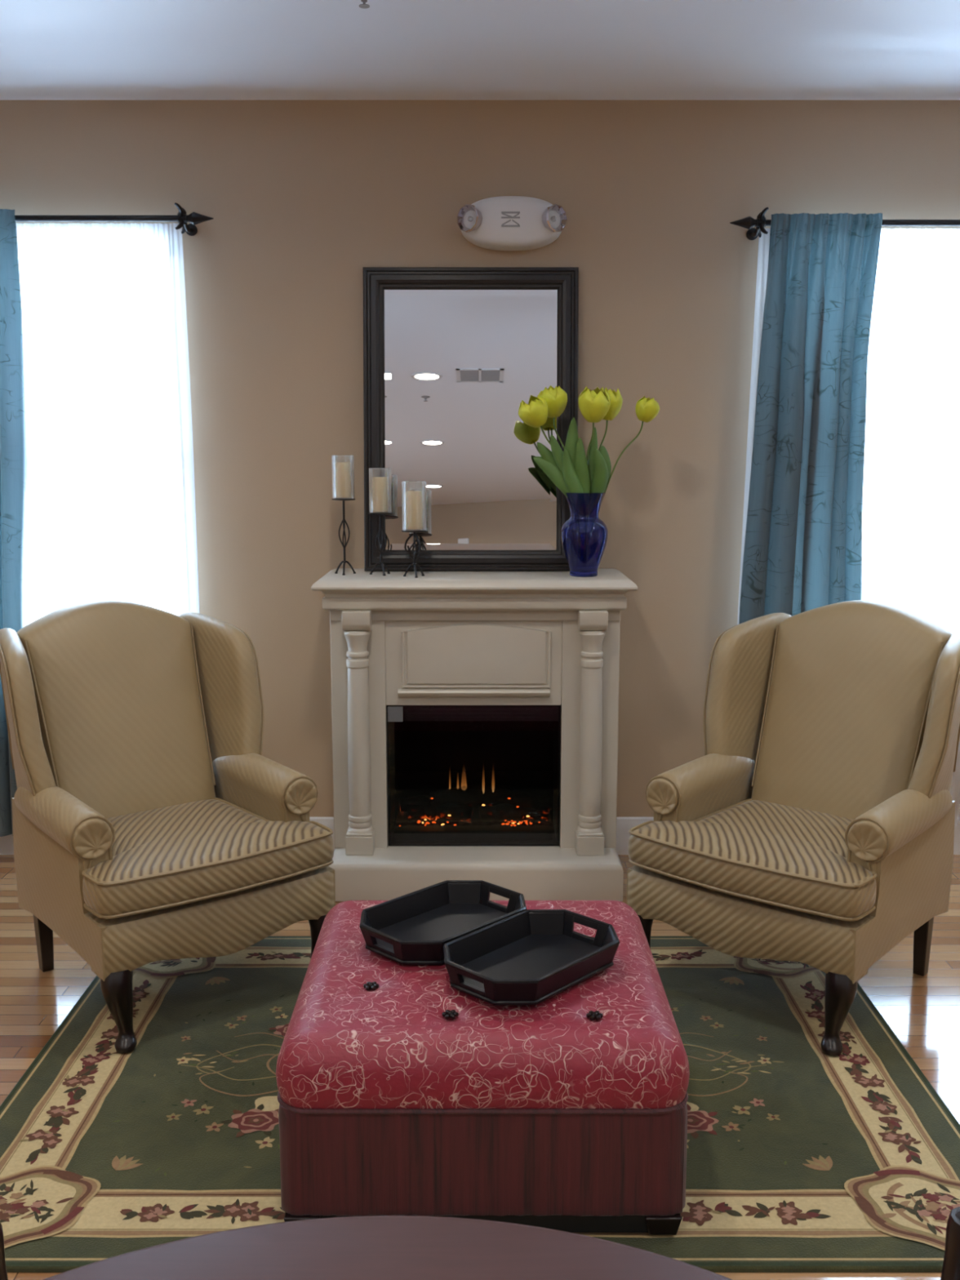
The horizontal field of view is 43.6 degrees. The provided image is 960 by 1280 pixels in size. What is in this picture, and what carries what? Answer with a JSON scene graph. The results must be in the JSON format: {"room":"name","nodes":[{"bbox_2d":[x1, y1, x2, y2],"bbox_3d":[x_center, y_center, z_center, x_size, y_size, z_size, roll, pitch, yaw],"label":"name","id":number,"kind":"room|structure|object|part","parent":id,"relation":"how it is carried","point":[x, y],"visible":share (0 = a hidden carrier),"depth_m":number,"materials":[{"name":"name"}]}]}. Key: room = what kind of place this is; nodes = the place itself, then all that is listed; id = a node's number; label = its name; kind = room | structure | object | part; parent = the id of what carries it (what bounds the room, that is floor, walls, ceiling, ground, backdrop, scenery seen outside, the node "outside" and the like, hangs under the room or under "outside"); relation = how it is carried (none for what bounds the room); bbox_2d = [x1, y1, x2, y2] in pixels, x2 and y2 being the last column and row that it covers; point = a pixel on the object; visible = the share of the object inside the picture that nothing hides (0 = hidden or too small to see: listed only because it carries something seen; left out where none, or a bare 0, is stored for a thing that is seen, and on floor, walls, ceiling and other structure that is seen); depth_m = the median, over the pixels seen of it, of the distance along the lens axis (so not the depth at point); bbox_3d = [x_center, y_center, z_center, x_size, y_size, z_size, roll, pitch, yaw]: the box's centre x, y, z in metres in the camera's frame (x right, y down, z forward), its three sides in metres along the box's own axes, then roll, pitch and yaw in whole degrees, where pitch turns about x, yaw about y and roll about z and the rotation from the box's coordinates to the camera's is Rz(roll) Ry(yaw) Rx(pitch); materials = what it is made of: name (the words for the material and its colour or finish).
{"room":"living room","nodes":[
{"label":"living room","id":0,"kind":"room"},
{"bbox_2d":[0,100,959,817],"bbox_3d":[0.000,-0.525,4.310,6.400,2.632,0.160,0,9,0],"label":"wall","id":1,"kind":"structure","parent":0,"point":[301,197],"depth_m":4.11,"materials":[{"name":"beige paint"}]},
{"bbox_2d":[14,202,213,235],"bbox_3d":[-1.569,-1.409,4.025,1.362,0.085,0.139,0,9,0],"label":"curtain rod","id":2,"kind":"object","parent":1,"relation":"attached to","point":[182,218],"visible":1,"depth_m":3.99,"materials":[{"name":"black metal"}]},
{"bbox_2d":[0,208,27,836],"bbox_3d":[-1.778,-0.364,4.114,0.494,2.132,0.110,0,9,3],"label":"curtain","id":3,"kind":"object","parent":2,"relation":"hanging from","point":[13,426],"visible":0.62,"depth_m":4.06,"materials":[{"name":"teal fabric"}]},
{"bbox_2d":[15,222,199,624],"bbox_3d":[-1.539,-0.363,4.189,1.122,2.097,0.028,0,9,0],"label":"sheer curtain","id":4,"kind":"object","parent":2,"relation":"hanging from","point":[112,504],"visible":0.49,"depth_m":4.13,"materials":[{"name":"white fabric"}]},
{"bbox_2d":[0,817,334,854],"bbox_3d":[-1.849,0.720,4.412,2.703,0.139,0.016,0,9,0],"label":"baseboard","id":5,"kind":"structure","parent":1,"relation":"attached to","point":[6,846],"depth_m":4.41,"materials":[{"name":"white paint"}]},
{"bbox_2d":[457,195,567,250],"bbox_3d":[0.108,-1.405,4.029,0.368,0.172,0.129,0,9,0],"label":"emergency light","id":6,"kind":"object","parent":1,"relation":"attached to","point":[503,223],"visible":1,"depth_m":4.00,"materials":[{"name":"white plastic"}]},
{"bbox_2d":[501,211,519,226],"bbox_3d":[0.102,-1.400,3.994,0.062,0.049,0.005,0,9,0],"label":"print","id":7,"kind":"object","parent":6,"relation":"attached to","point":[508,219],"depth_m":3.99},
{"bbox_2d":[615,817,959,854],"bbox_3d":[1.832,0.720,4.412,2.736,0.139,0.016,0,9,0],"label":"baseboard","id":8,"kind":"structure","parent":1,"relation":"attached to","point":[624,824],"depth_m":4.40,"materials":[{"name":"white paint"}]},
{"bbox_2d":[729,207,959,239],"bbox_3d":[1.542,-1.395,4.027,1.417,0.085,0.139,0,9,0],"label":"curtain rod","id":9,"kind":"object","parent":1,"relation":"attached to","point":[748,223],"visible":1,"depth_m":3.99,"materials":[{"name":"black metal"}]},
{"bbox_2d":[738,213,882,624],"bbox_3d":[1.107,-0.357,4.114,0.438,2.118,0.126,0,9,-2],"label":"curtain","id":10,"kind":"object","parent":9,"relation":"hanging from","point":[802,551],"visible":0.67,"depth_m":4.02,"materials":[{"name":"teal fabric"}]},
{"bbox_2d":[737,227,959,826],"bbox_3d":[1.499,-0.355,4.191,1.202,2.081,0.030,0,9,0],"label":"sheer curtain","id":11,"kind":"object","parent":9,"relation":"hanging from","point":[911,508],"visible":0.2,"depth_m":4.13,"materials":[{"name":"white fabric"}]},
{"bbox_2d":[0,0,959,100],"bbox_3d":[0.000,-1.081,-1.147,7.200,0.120,10.860,0,9,0],"label":"ceiling","id":12,"kind":"structure","parent":0,"point":[51,50],"depth_m":3.55,"materials":[{"name":"white paint"}]},
{"bbox_2d":[359,0,369,8],"bbox_3d":[-0.300,-1.658,3.110,0.060,0.030,0.060,0,9,0],"label":"sprinkler head","id":13,"kind":"object","parent":12,"relation":"attached to","point":[364,5],"visible":1,"depth_m":3.11},
{"bbox_2d":[0,854,959,1279],"bbox_3d":[0.000,1.640,-0.730,7.200,0.120,10.860,0,9,0],"label":"floor","id":14,"kind":"structure","parent":0,"point":[922,1012],"depth_m":3.26,"materials":[{"name":"brown wood"}]},
{"bbox_2d":[0,1222,8,1279],"bbox_3d":[-0.431,0.937,0.904,0.474,0.776,0.427,7,11,38],"label":"wooden chair","id":15,"kind":"object","parent":14,"relation":"on","point":[3,1273],"visible":1,"depth_m":1.13,"materials":[{"name":"brown wood"}]},
{"bbox_2d":[0,599,335,1053],"bbox_3d":[-0.882,0.435,3.320,0.742,1.033,0.844,-7,11,-38],"label":"armchair","id":16,"kind":"object","parent":14,"relation":"on","point":[151,820],"visible":0.94,"depth_m":3.29,"materials":[{"name":"beige fabric"}]},
{"bbox_3d":[-1.232,0.831,3.388,0.053,0.230,0.076,-7,11,-38],"label":"leg","id":17,"kind":"part","parent":16,"relation":"part of","materials":[{"name":"brown wood"}]},
{"bbox_3d":[-1.095,0.507,3.126,0.116,0.230,0.460,-7,11,-38],"label":"arm","id":18,"kind":"part","parent":16,"relation":"part of","materials":[{"name":"beige fabric"}]},
{"bbox_3d":[-1.040,0.229,3.485,0.501,0.674,0.330,-7,11,-38],"label":"backrest","id":19,"kind":"part","parent":16,"relation":"part of","materials":[{"name":"beige fabric"}]},
{"bbox_3d":[-0.881,0.896,2.922,0.081,0.208,0.083,-7,11,-38],"label":"leg","id":20,"kind":"part","parent":16,"relation":"part of","materials":[{"name":"brown wood"}]},
{"bbox_3d":[-0.846,0.595,3.296,0.653,0.315,0.628,-7,11,-38],"label":"seat frame","id":21,"kind":"part","parent":16,"relation":"part of","materials":[{"name":"beige fabric"}]},
{"bbox_2d":[82,799,333,915],"bbox_3d":[-0.798,0.553,3.230,0.662,0.106,0.557,-7,11,-38],"label":"seat cushion","id":22,"kind":"object","parent":16,"relation":"on","point":[164,853],"depth_m":3.09,"materials":[{"name":"beige fabric"}]},
{"bbox_3d":[-0.641,0.451,3.488,0.116,0.230,0.460,-7,11,-38],"label":"arm","id":23,"kind":"part","parent":16,"relation":"part of","materials":[{"name":"beige fabric"}]},
{"bbox_3d":[-0.432,0.842,3.280,0.081,0.208,0.083,-7,11,-38],"label":"leg","id":24,"kind":"part","parent":16,"relation":"part of","materials":[{"name":"brown wood"}]},
{"bbox_2d":[42,1215,733,1279],"bbox_3d":[-0.080,0.987,0.641,1.102,0.746,1.102,0,9,0],"label":"round table","id":25,"kind":"object","parent":14,"relation":"on","point":[366,1247],"visible":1,"depth_m":1.06,"materials":[{"name":"red wood"}]},
{"bbox_2d":[311,568,637,901],"bbox_3d":[-0.018,0.303,4.108,1.056,1.055,0.485,0,9,0],"label":"electric fireplace","id":26,"kind":"object","parent":14,"relation":"on","point":[474,713],"visible":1,"depth_m":3.99,"materials":[{"name":"beige paint"}]},
{"bbox_2d":[331,455,355,575],"bbox_3d":[-0.457,-0.419,4.028,0.081,0.397,0.081,6,11,35],"label":"candle holder","id":27,"kind":"object","parent":26,"relation":"on","point":[342,469],"visible":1,"depth_m":4.00,"materials":[{"name":"black metal"}]},
{"bbox_2d":[334,460,351,497],"bbox_3d":[-0.457,-0.538,4.010,0.054,0.122,0.054,0,9,0],"label":"candle","id":28,"kind":"object","parent":27,"relation":"on","point":[342,469],"depth_m":3.99,"materials":[{"name":"beige wax"}]},
{"bbox_3d":[-0.457,-0.470,4.020,0.081,0.006,0.081,0,9,0],"label":"plate","id":29,"kind":"part","parent":27,"relation":"part of","materials":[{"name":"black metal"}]},
{"bbox_3d":[-0.457,-0.388,4.033,0.029,0.164,0.030,9,12,44],"label":"twisted stem","id":30,"kind":"part","parent":27,"relation":"part of","materials":[{"name":"black metal"}]},
{"bbox_2d":[368,467,392,575],"bbox_3d":[-0.332,-0.395,4.011,0.082,0.355,0.082,-3,9,-20],"label":"candle holder","id":31,"kind":"object","parent":26,"relation":"on","point":[380,484],"visible":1,"depth_m":3.98,"materials":[{"name":"black metal"}]},
{"bbox_3d":[-0.332,-0.421,4.007,0.082,0.006,0.082,-3,9,-20],"label":"plate","id":32,"kind":"part","parent":31,"relation":"part of","materials":[{"name":"black metal"}]},
{"bbox_2d":[372,475,388,511],"bbox_3d":[-0.332,-0.488,3.997,0.055,0.120,0.055,0,9,0],"label":"candle","id":33,"kind":"object","parent":31,"relation":"on","point":[380,484],"depth_m":3.98,"materials":[{"name":"beige wax"}]},
{"bbox_3d":[-0.332,-0.354,4.018,0.029,0.134,0.030,4,10,24],"label":"twisted stem","id":34,"kind":"part","parent":31,"relation":"part of","materials":[{"name":"black metal"}]},
{"bbox_2d":[401,480,426,577],"bbox_3d":[-0.216,-0.364,3.945,0.087,0.313,0.087,-2,9,-11],"label":"candle holder","id":35,"kind":"object","parent":26,"relation":"on","point":[413,499],"visible":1,"depth_m":3.92,"materials":[{"name":"black metal"}]},
{"bbox_3d":[-0.223,-0.307,3.952,0.053,0.098,0.059,-2,9,-11],"label":"twisted stem","id":36,"kind":"part","parent":35,"relation":"part of","materials":[{"name":"black metal"}]},
{"bbox_2d":[404,488,422,529],"bbox_3d":[-0.216,-0.429,3.935,0.058,0.129,0.058,0,9,0],"label":"candle","id":37,"kind":"object","parent":35,"relation":"on","point":[413,499],"depth_m":3.91,"materials":[{"name":"beige wax"}]},
{"bbox_3d":[-0.216,-0.357,3.946,0.087,0.006,0.087,-2,9,-11],"label":"plate","id":38,"kind":"part","parent":35,"relation":"part of","materials":[{"name":"black metal"}]},
{"bbox_2d":[362,266,578,570],"bbox_3d":[-0.032,-0.754,4.124,0.735,1.030,0.130,0,9,0],"label":"framed mirror","id":39,"kind":"object","parent":26,"relation":"on","point":[451,355],"visible":0.88,"depth_m":4.12,"materials":[{"name":"brown wood"}]},
{"bbox_3d":[-0.021,0.460,4.062,0.580,0.487,0.004,0,9,0],"label":"glass","id":40,"kind":"part","parent":26,"relation":"part of","materials":[{"name":"black glass"}]},
{"bbox_3d":[-0.020,0.177,3.998,0.506,0.027,0.025,0,9,0],"label":"ledge moulding","id":41,"kind":"part","parent":26,"relation":"part of","materials":[{"name":"beige paint"}]},
{"bbox_2d":[311,568,637,610],"bbox_3d":[-0.018,-0.172,4.078,1.056,0.107,0.400,0,9,0],"label":"mantel shelf","id":42,"kind":"object","parent":26,"relation":"attached to","point":[437,590],"depth_m":3.91,"materials":[{"name":"beige paint"}]},
{"bbox_3d":[-0.021,0.564,4.308,0.564,0.191,0.016,0,9,0],"label":"panel","id":43,"kind":"part","parent":26,"relation":"part of","materials":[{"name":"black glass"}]},
{"bbox_3d":[-0.012,0.054,3.985,0.497,0.214,0.013,0,9,0],"label":"arched panel","id":44,"kind":"part","parent":26,"relation":"part of","materials":[{"name":"beige paint"}]},
{"bbox_2d":[560,492,608,577],"bbox_3d":[0.346,-0.350,3.978,0.156,0.276,0.156,0,9,0],"label":"glass vase","id":45,"kind":"object","parent":26,"relation":"on","point":[584,535],"visible":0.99,"depth_m":3.92,"materials":[{"name":"blue glass"}]},
{"bbox_2d":[518,395,575,472],"bbox_3d":[0.237,-0.524,3.907,0.227,0.540,0.098,0,9,0],"label":"tulip","id":46,"kind":"object","parent":45,"relation":"in","point":[534,414],"visible":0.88,"depth_m":3.87,"materials":[{"name":"yellow plant"}]},
{"bbox_3d":[0.262,-0.481,3.946,0.143,0.444,0.024,-2,9,-12],"label":"stem","id":47,"kind":"part","parent":46,"relation":"part of","materials":[{"name":"green plant"}]},
{"bbox_2d":[533,385,583,497],"bbox_3d":[0.276,-0.550,3.966,0.182,0.576,0.112,3,9,16],"label":"tulip","id":48,"kind":"object","parent":45,"relation":"in","point":[567,481],"visible":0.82,"depth_m":3.91,"materials":[{"name":"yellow plant"}]},
{"bbox_3d":[0.289,-0.500,3.973,0.117,0.474,0.014,6,11,36],"label":"stem","id":49,"kind":"part","parent":48,"relation":"part of","materials":[{"name":"green plant"}]},
{"bbox_2d":[574,386,610,493],"bbox_3d":[0.365,-0.536,3.898,0.110,0.567,0.105,8,12,41],"label":"tulip","id":50,"kind":"object","parent":45,"relation":"in","point":[593,405],"visible":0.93,"depth_m":3.89,"materials":[{"name":"yellow plant"}]},
{"bbox_3d":[0.358,-0.486,3.944,0.013,0.456,0.063,-2,9,-14],"label":"stem","id":51,"kind":"part","parent":50,"relation":"part of","materials":[{"name":"green plant"}]},
{"bbox_2d":[598,386,622,479],"bbox_3d":[0.405,-0.550,3.983,0.130,0.569,0.093,0,9,0],"label":"tulip","id":52,"kind":"object","parent":45,"relation":"in","point":[616,400],"visible":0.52,"depth_m":3.93,"materials":[{"name":"yellow plant"}]},
{"bbox_3d":[0.382,-0.495,3.977,0.101,0.464,0.012,-6,11,-35],"label":"stem","id":53,"kind":"part","parent":52,"relation":"part of","materials":[{"name":"green plant"}]},
{"bbox_2d":[590,395,659,497],"bbox_3d":[0.466,-0.528,3.941,0.239,0.539,0.078,0,9,0],"label":"tulip","id":54,"kind":"object","parent":45,"relation":"in","point":[646,409],"visible":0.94,"depth_m":3.90,"materials":[{"name":"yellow plant"}]},
{"bbox_3d":[0.440,-0.490,3.960,0.190,0.458,0.014,1,9,6],"label":"stem","id":55,"kind":"part","parent":54,"relation":"part of","materials":[{"name":"green plant"}]},
{"bbox_2d":[0,936,959,1272],"bbox_3d":[-0.015,1.014,2.897,2.124,0.016,1.504,0,9,0],"label":"area rug","id":56,"kind":"object","parent":14,"relation":"on","point":[801,1157],"visible":0.61,"depth_m":2.61,"materials":[{"name":"green fabric"}]},
{"bbox_2d":[275,900,689,1235],"bbox_3d":[0.005,0.854,2.581,0.772,0.395,0.784,0,9,0],"label":"ottoman","id":57,"kind":"object","parent":56,"relation":"on","point":[402,1091],"visible":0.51,"depth_m":2.21,"materials":[{"name":"red fabric"}]},
{"bbox_2d":[359,880,526,964],"bbox_3d":[-0.078,0.617,2.632,0.252,0.059,0.376,8,12,43],"label":"serving tray","id":58,"kind":"object","parent":57,"relation":"on","point":[413,928],"visible":0.94,"depth_m":2.67,"materials":[{"name":"black wood"}]},
{"bbox_2d":[275,900,689,1109],"bbox_3d":[0.005,0.731,2.562,0.772,0.145,0.784,0,9,0],"label":"cushion","id":59,"kind":"object","parent":57,"relation":"on","point":[367,1029],"depth_m":2.21,"materials":[{"name":"red fabric"}]},
{"bbox_2d":[443,909,619,1005],"bbox_3d":[0.106,0.644,2.451,0.252,0.059,0.376,8,12,42],"label":"serving tray","id":60,"kind":"object","parent":57,"relation":"on","point":[528,957],"visible":1,"depth_m":2.47,"materials":[{"name":"black wood"}]},
{"bbox_2d":[626,600,959,1056],"bbox_3d":[0.891,0.437,3.307,0.742,1.033,0.844,8,12,41],"label":"armchair","id":61,"kind":"object","parent":14,"relation":"on","point":[814,825],"visible":0.95,"depth_m":3.27,"materials":[{"name":"beige fabric"}]},
{"bbox_3d":[0.437,0.841,3.285,0.081,0.208,0.083,8,12,41],"label":"leg","id":62,"kind":"part","parent":61,"relation":"part of","materials":[{"name":"brown wood"}]},
{"bbox_3d":[0.657,0.452,3.484,0.116,0.230,0.460,8,12,41],"label":"arm","id":63,"kind":"part","parent":61,"relation":"part of"},
{"bbox_2d":[627,800,876,917],"bbox_3d":[0.802,0.554,3.220,0.661,0.106,0.557,8,12,41],"label":"seat cushion","id":64,"kind":"object","parent":61,"relation":"on","point":[788,839],"depth_m":3.07,"materials":[{"name":"beige fabric"}]},
{"bbox_3d":[0.853,0.597,3.284,0.653,0.315,0.628,8,12,41],"label":"seat frame","id":65,"kind":"part","parent":61,"relation":"part of","materials":[{"name":"beige fabric"}]},
{"bbox_3d":[0.871,0.898,2.909,0.081,0.208,0.083,8,12,41],"label":"leg","id":66,"kind":"part","parent":61,"relation":"part of","materials":[{"name":"brown wood"}]},
{"bbox_3d":[1.057,0.232,3.465,0.501,0.674,0.330,8,12,41],"label":"backrest","id":67,"kind":"part","parent":61,"relation":"part of","materials":[{"name":"beige fabric"}]},
{"bbox_3d":[1.096,0.510,3.104,0.116,0.230,0.460,8,12,41],"label":"arm","id":68,"kind":"part","parent":61,"relation":"part of"},
{"bbox_3d":[1.241,0.835,3.361,0.053,0.230,0.076,8,12,41],"label":"leg","id":69,"kind":"part","parent":61,"relation":"part of","materials":[{"name":"brown wood"}]},
{"bbox_2d":[940,1206,959,1279],"bbox_3d":[0.397,0.934,0.924,0.474,0.776,0.427,-5,10,-31],"label":"wooden chair","id":70,"kind":"object","parent":14,"relation":"on","point":[951,1264],"visible":1,"depth_m":1.14,"materials":[{"name":"brown wood"}]},
{"bbox_3d":[0.577,0.588,0.984,0.050,0.110,0.410,-5,10,-31],"label":"rail","id":71,"kind":"part","parent":70,"relation":"part of","materials":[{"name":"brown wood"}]}
]}

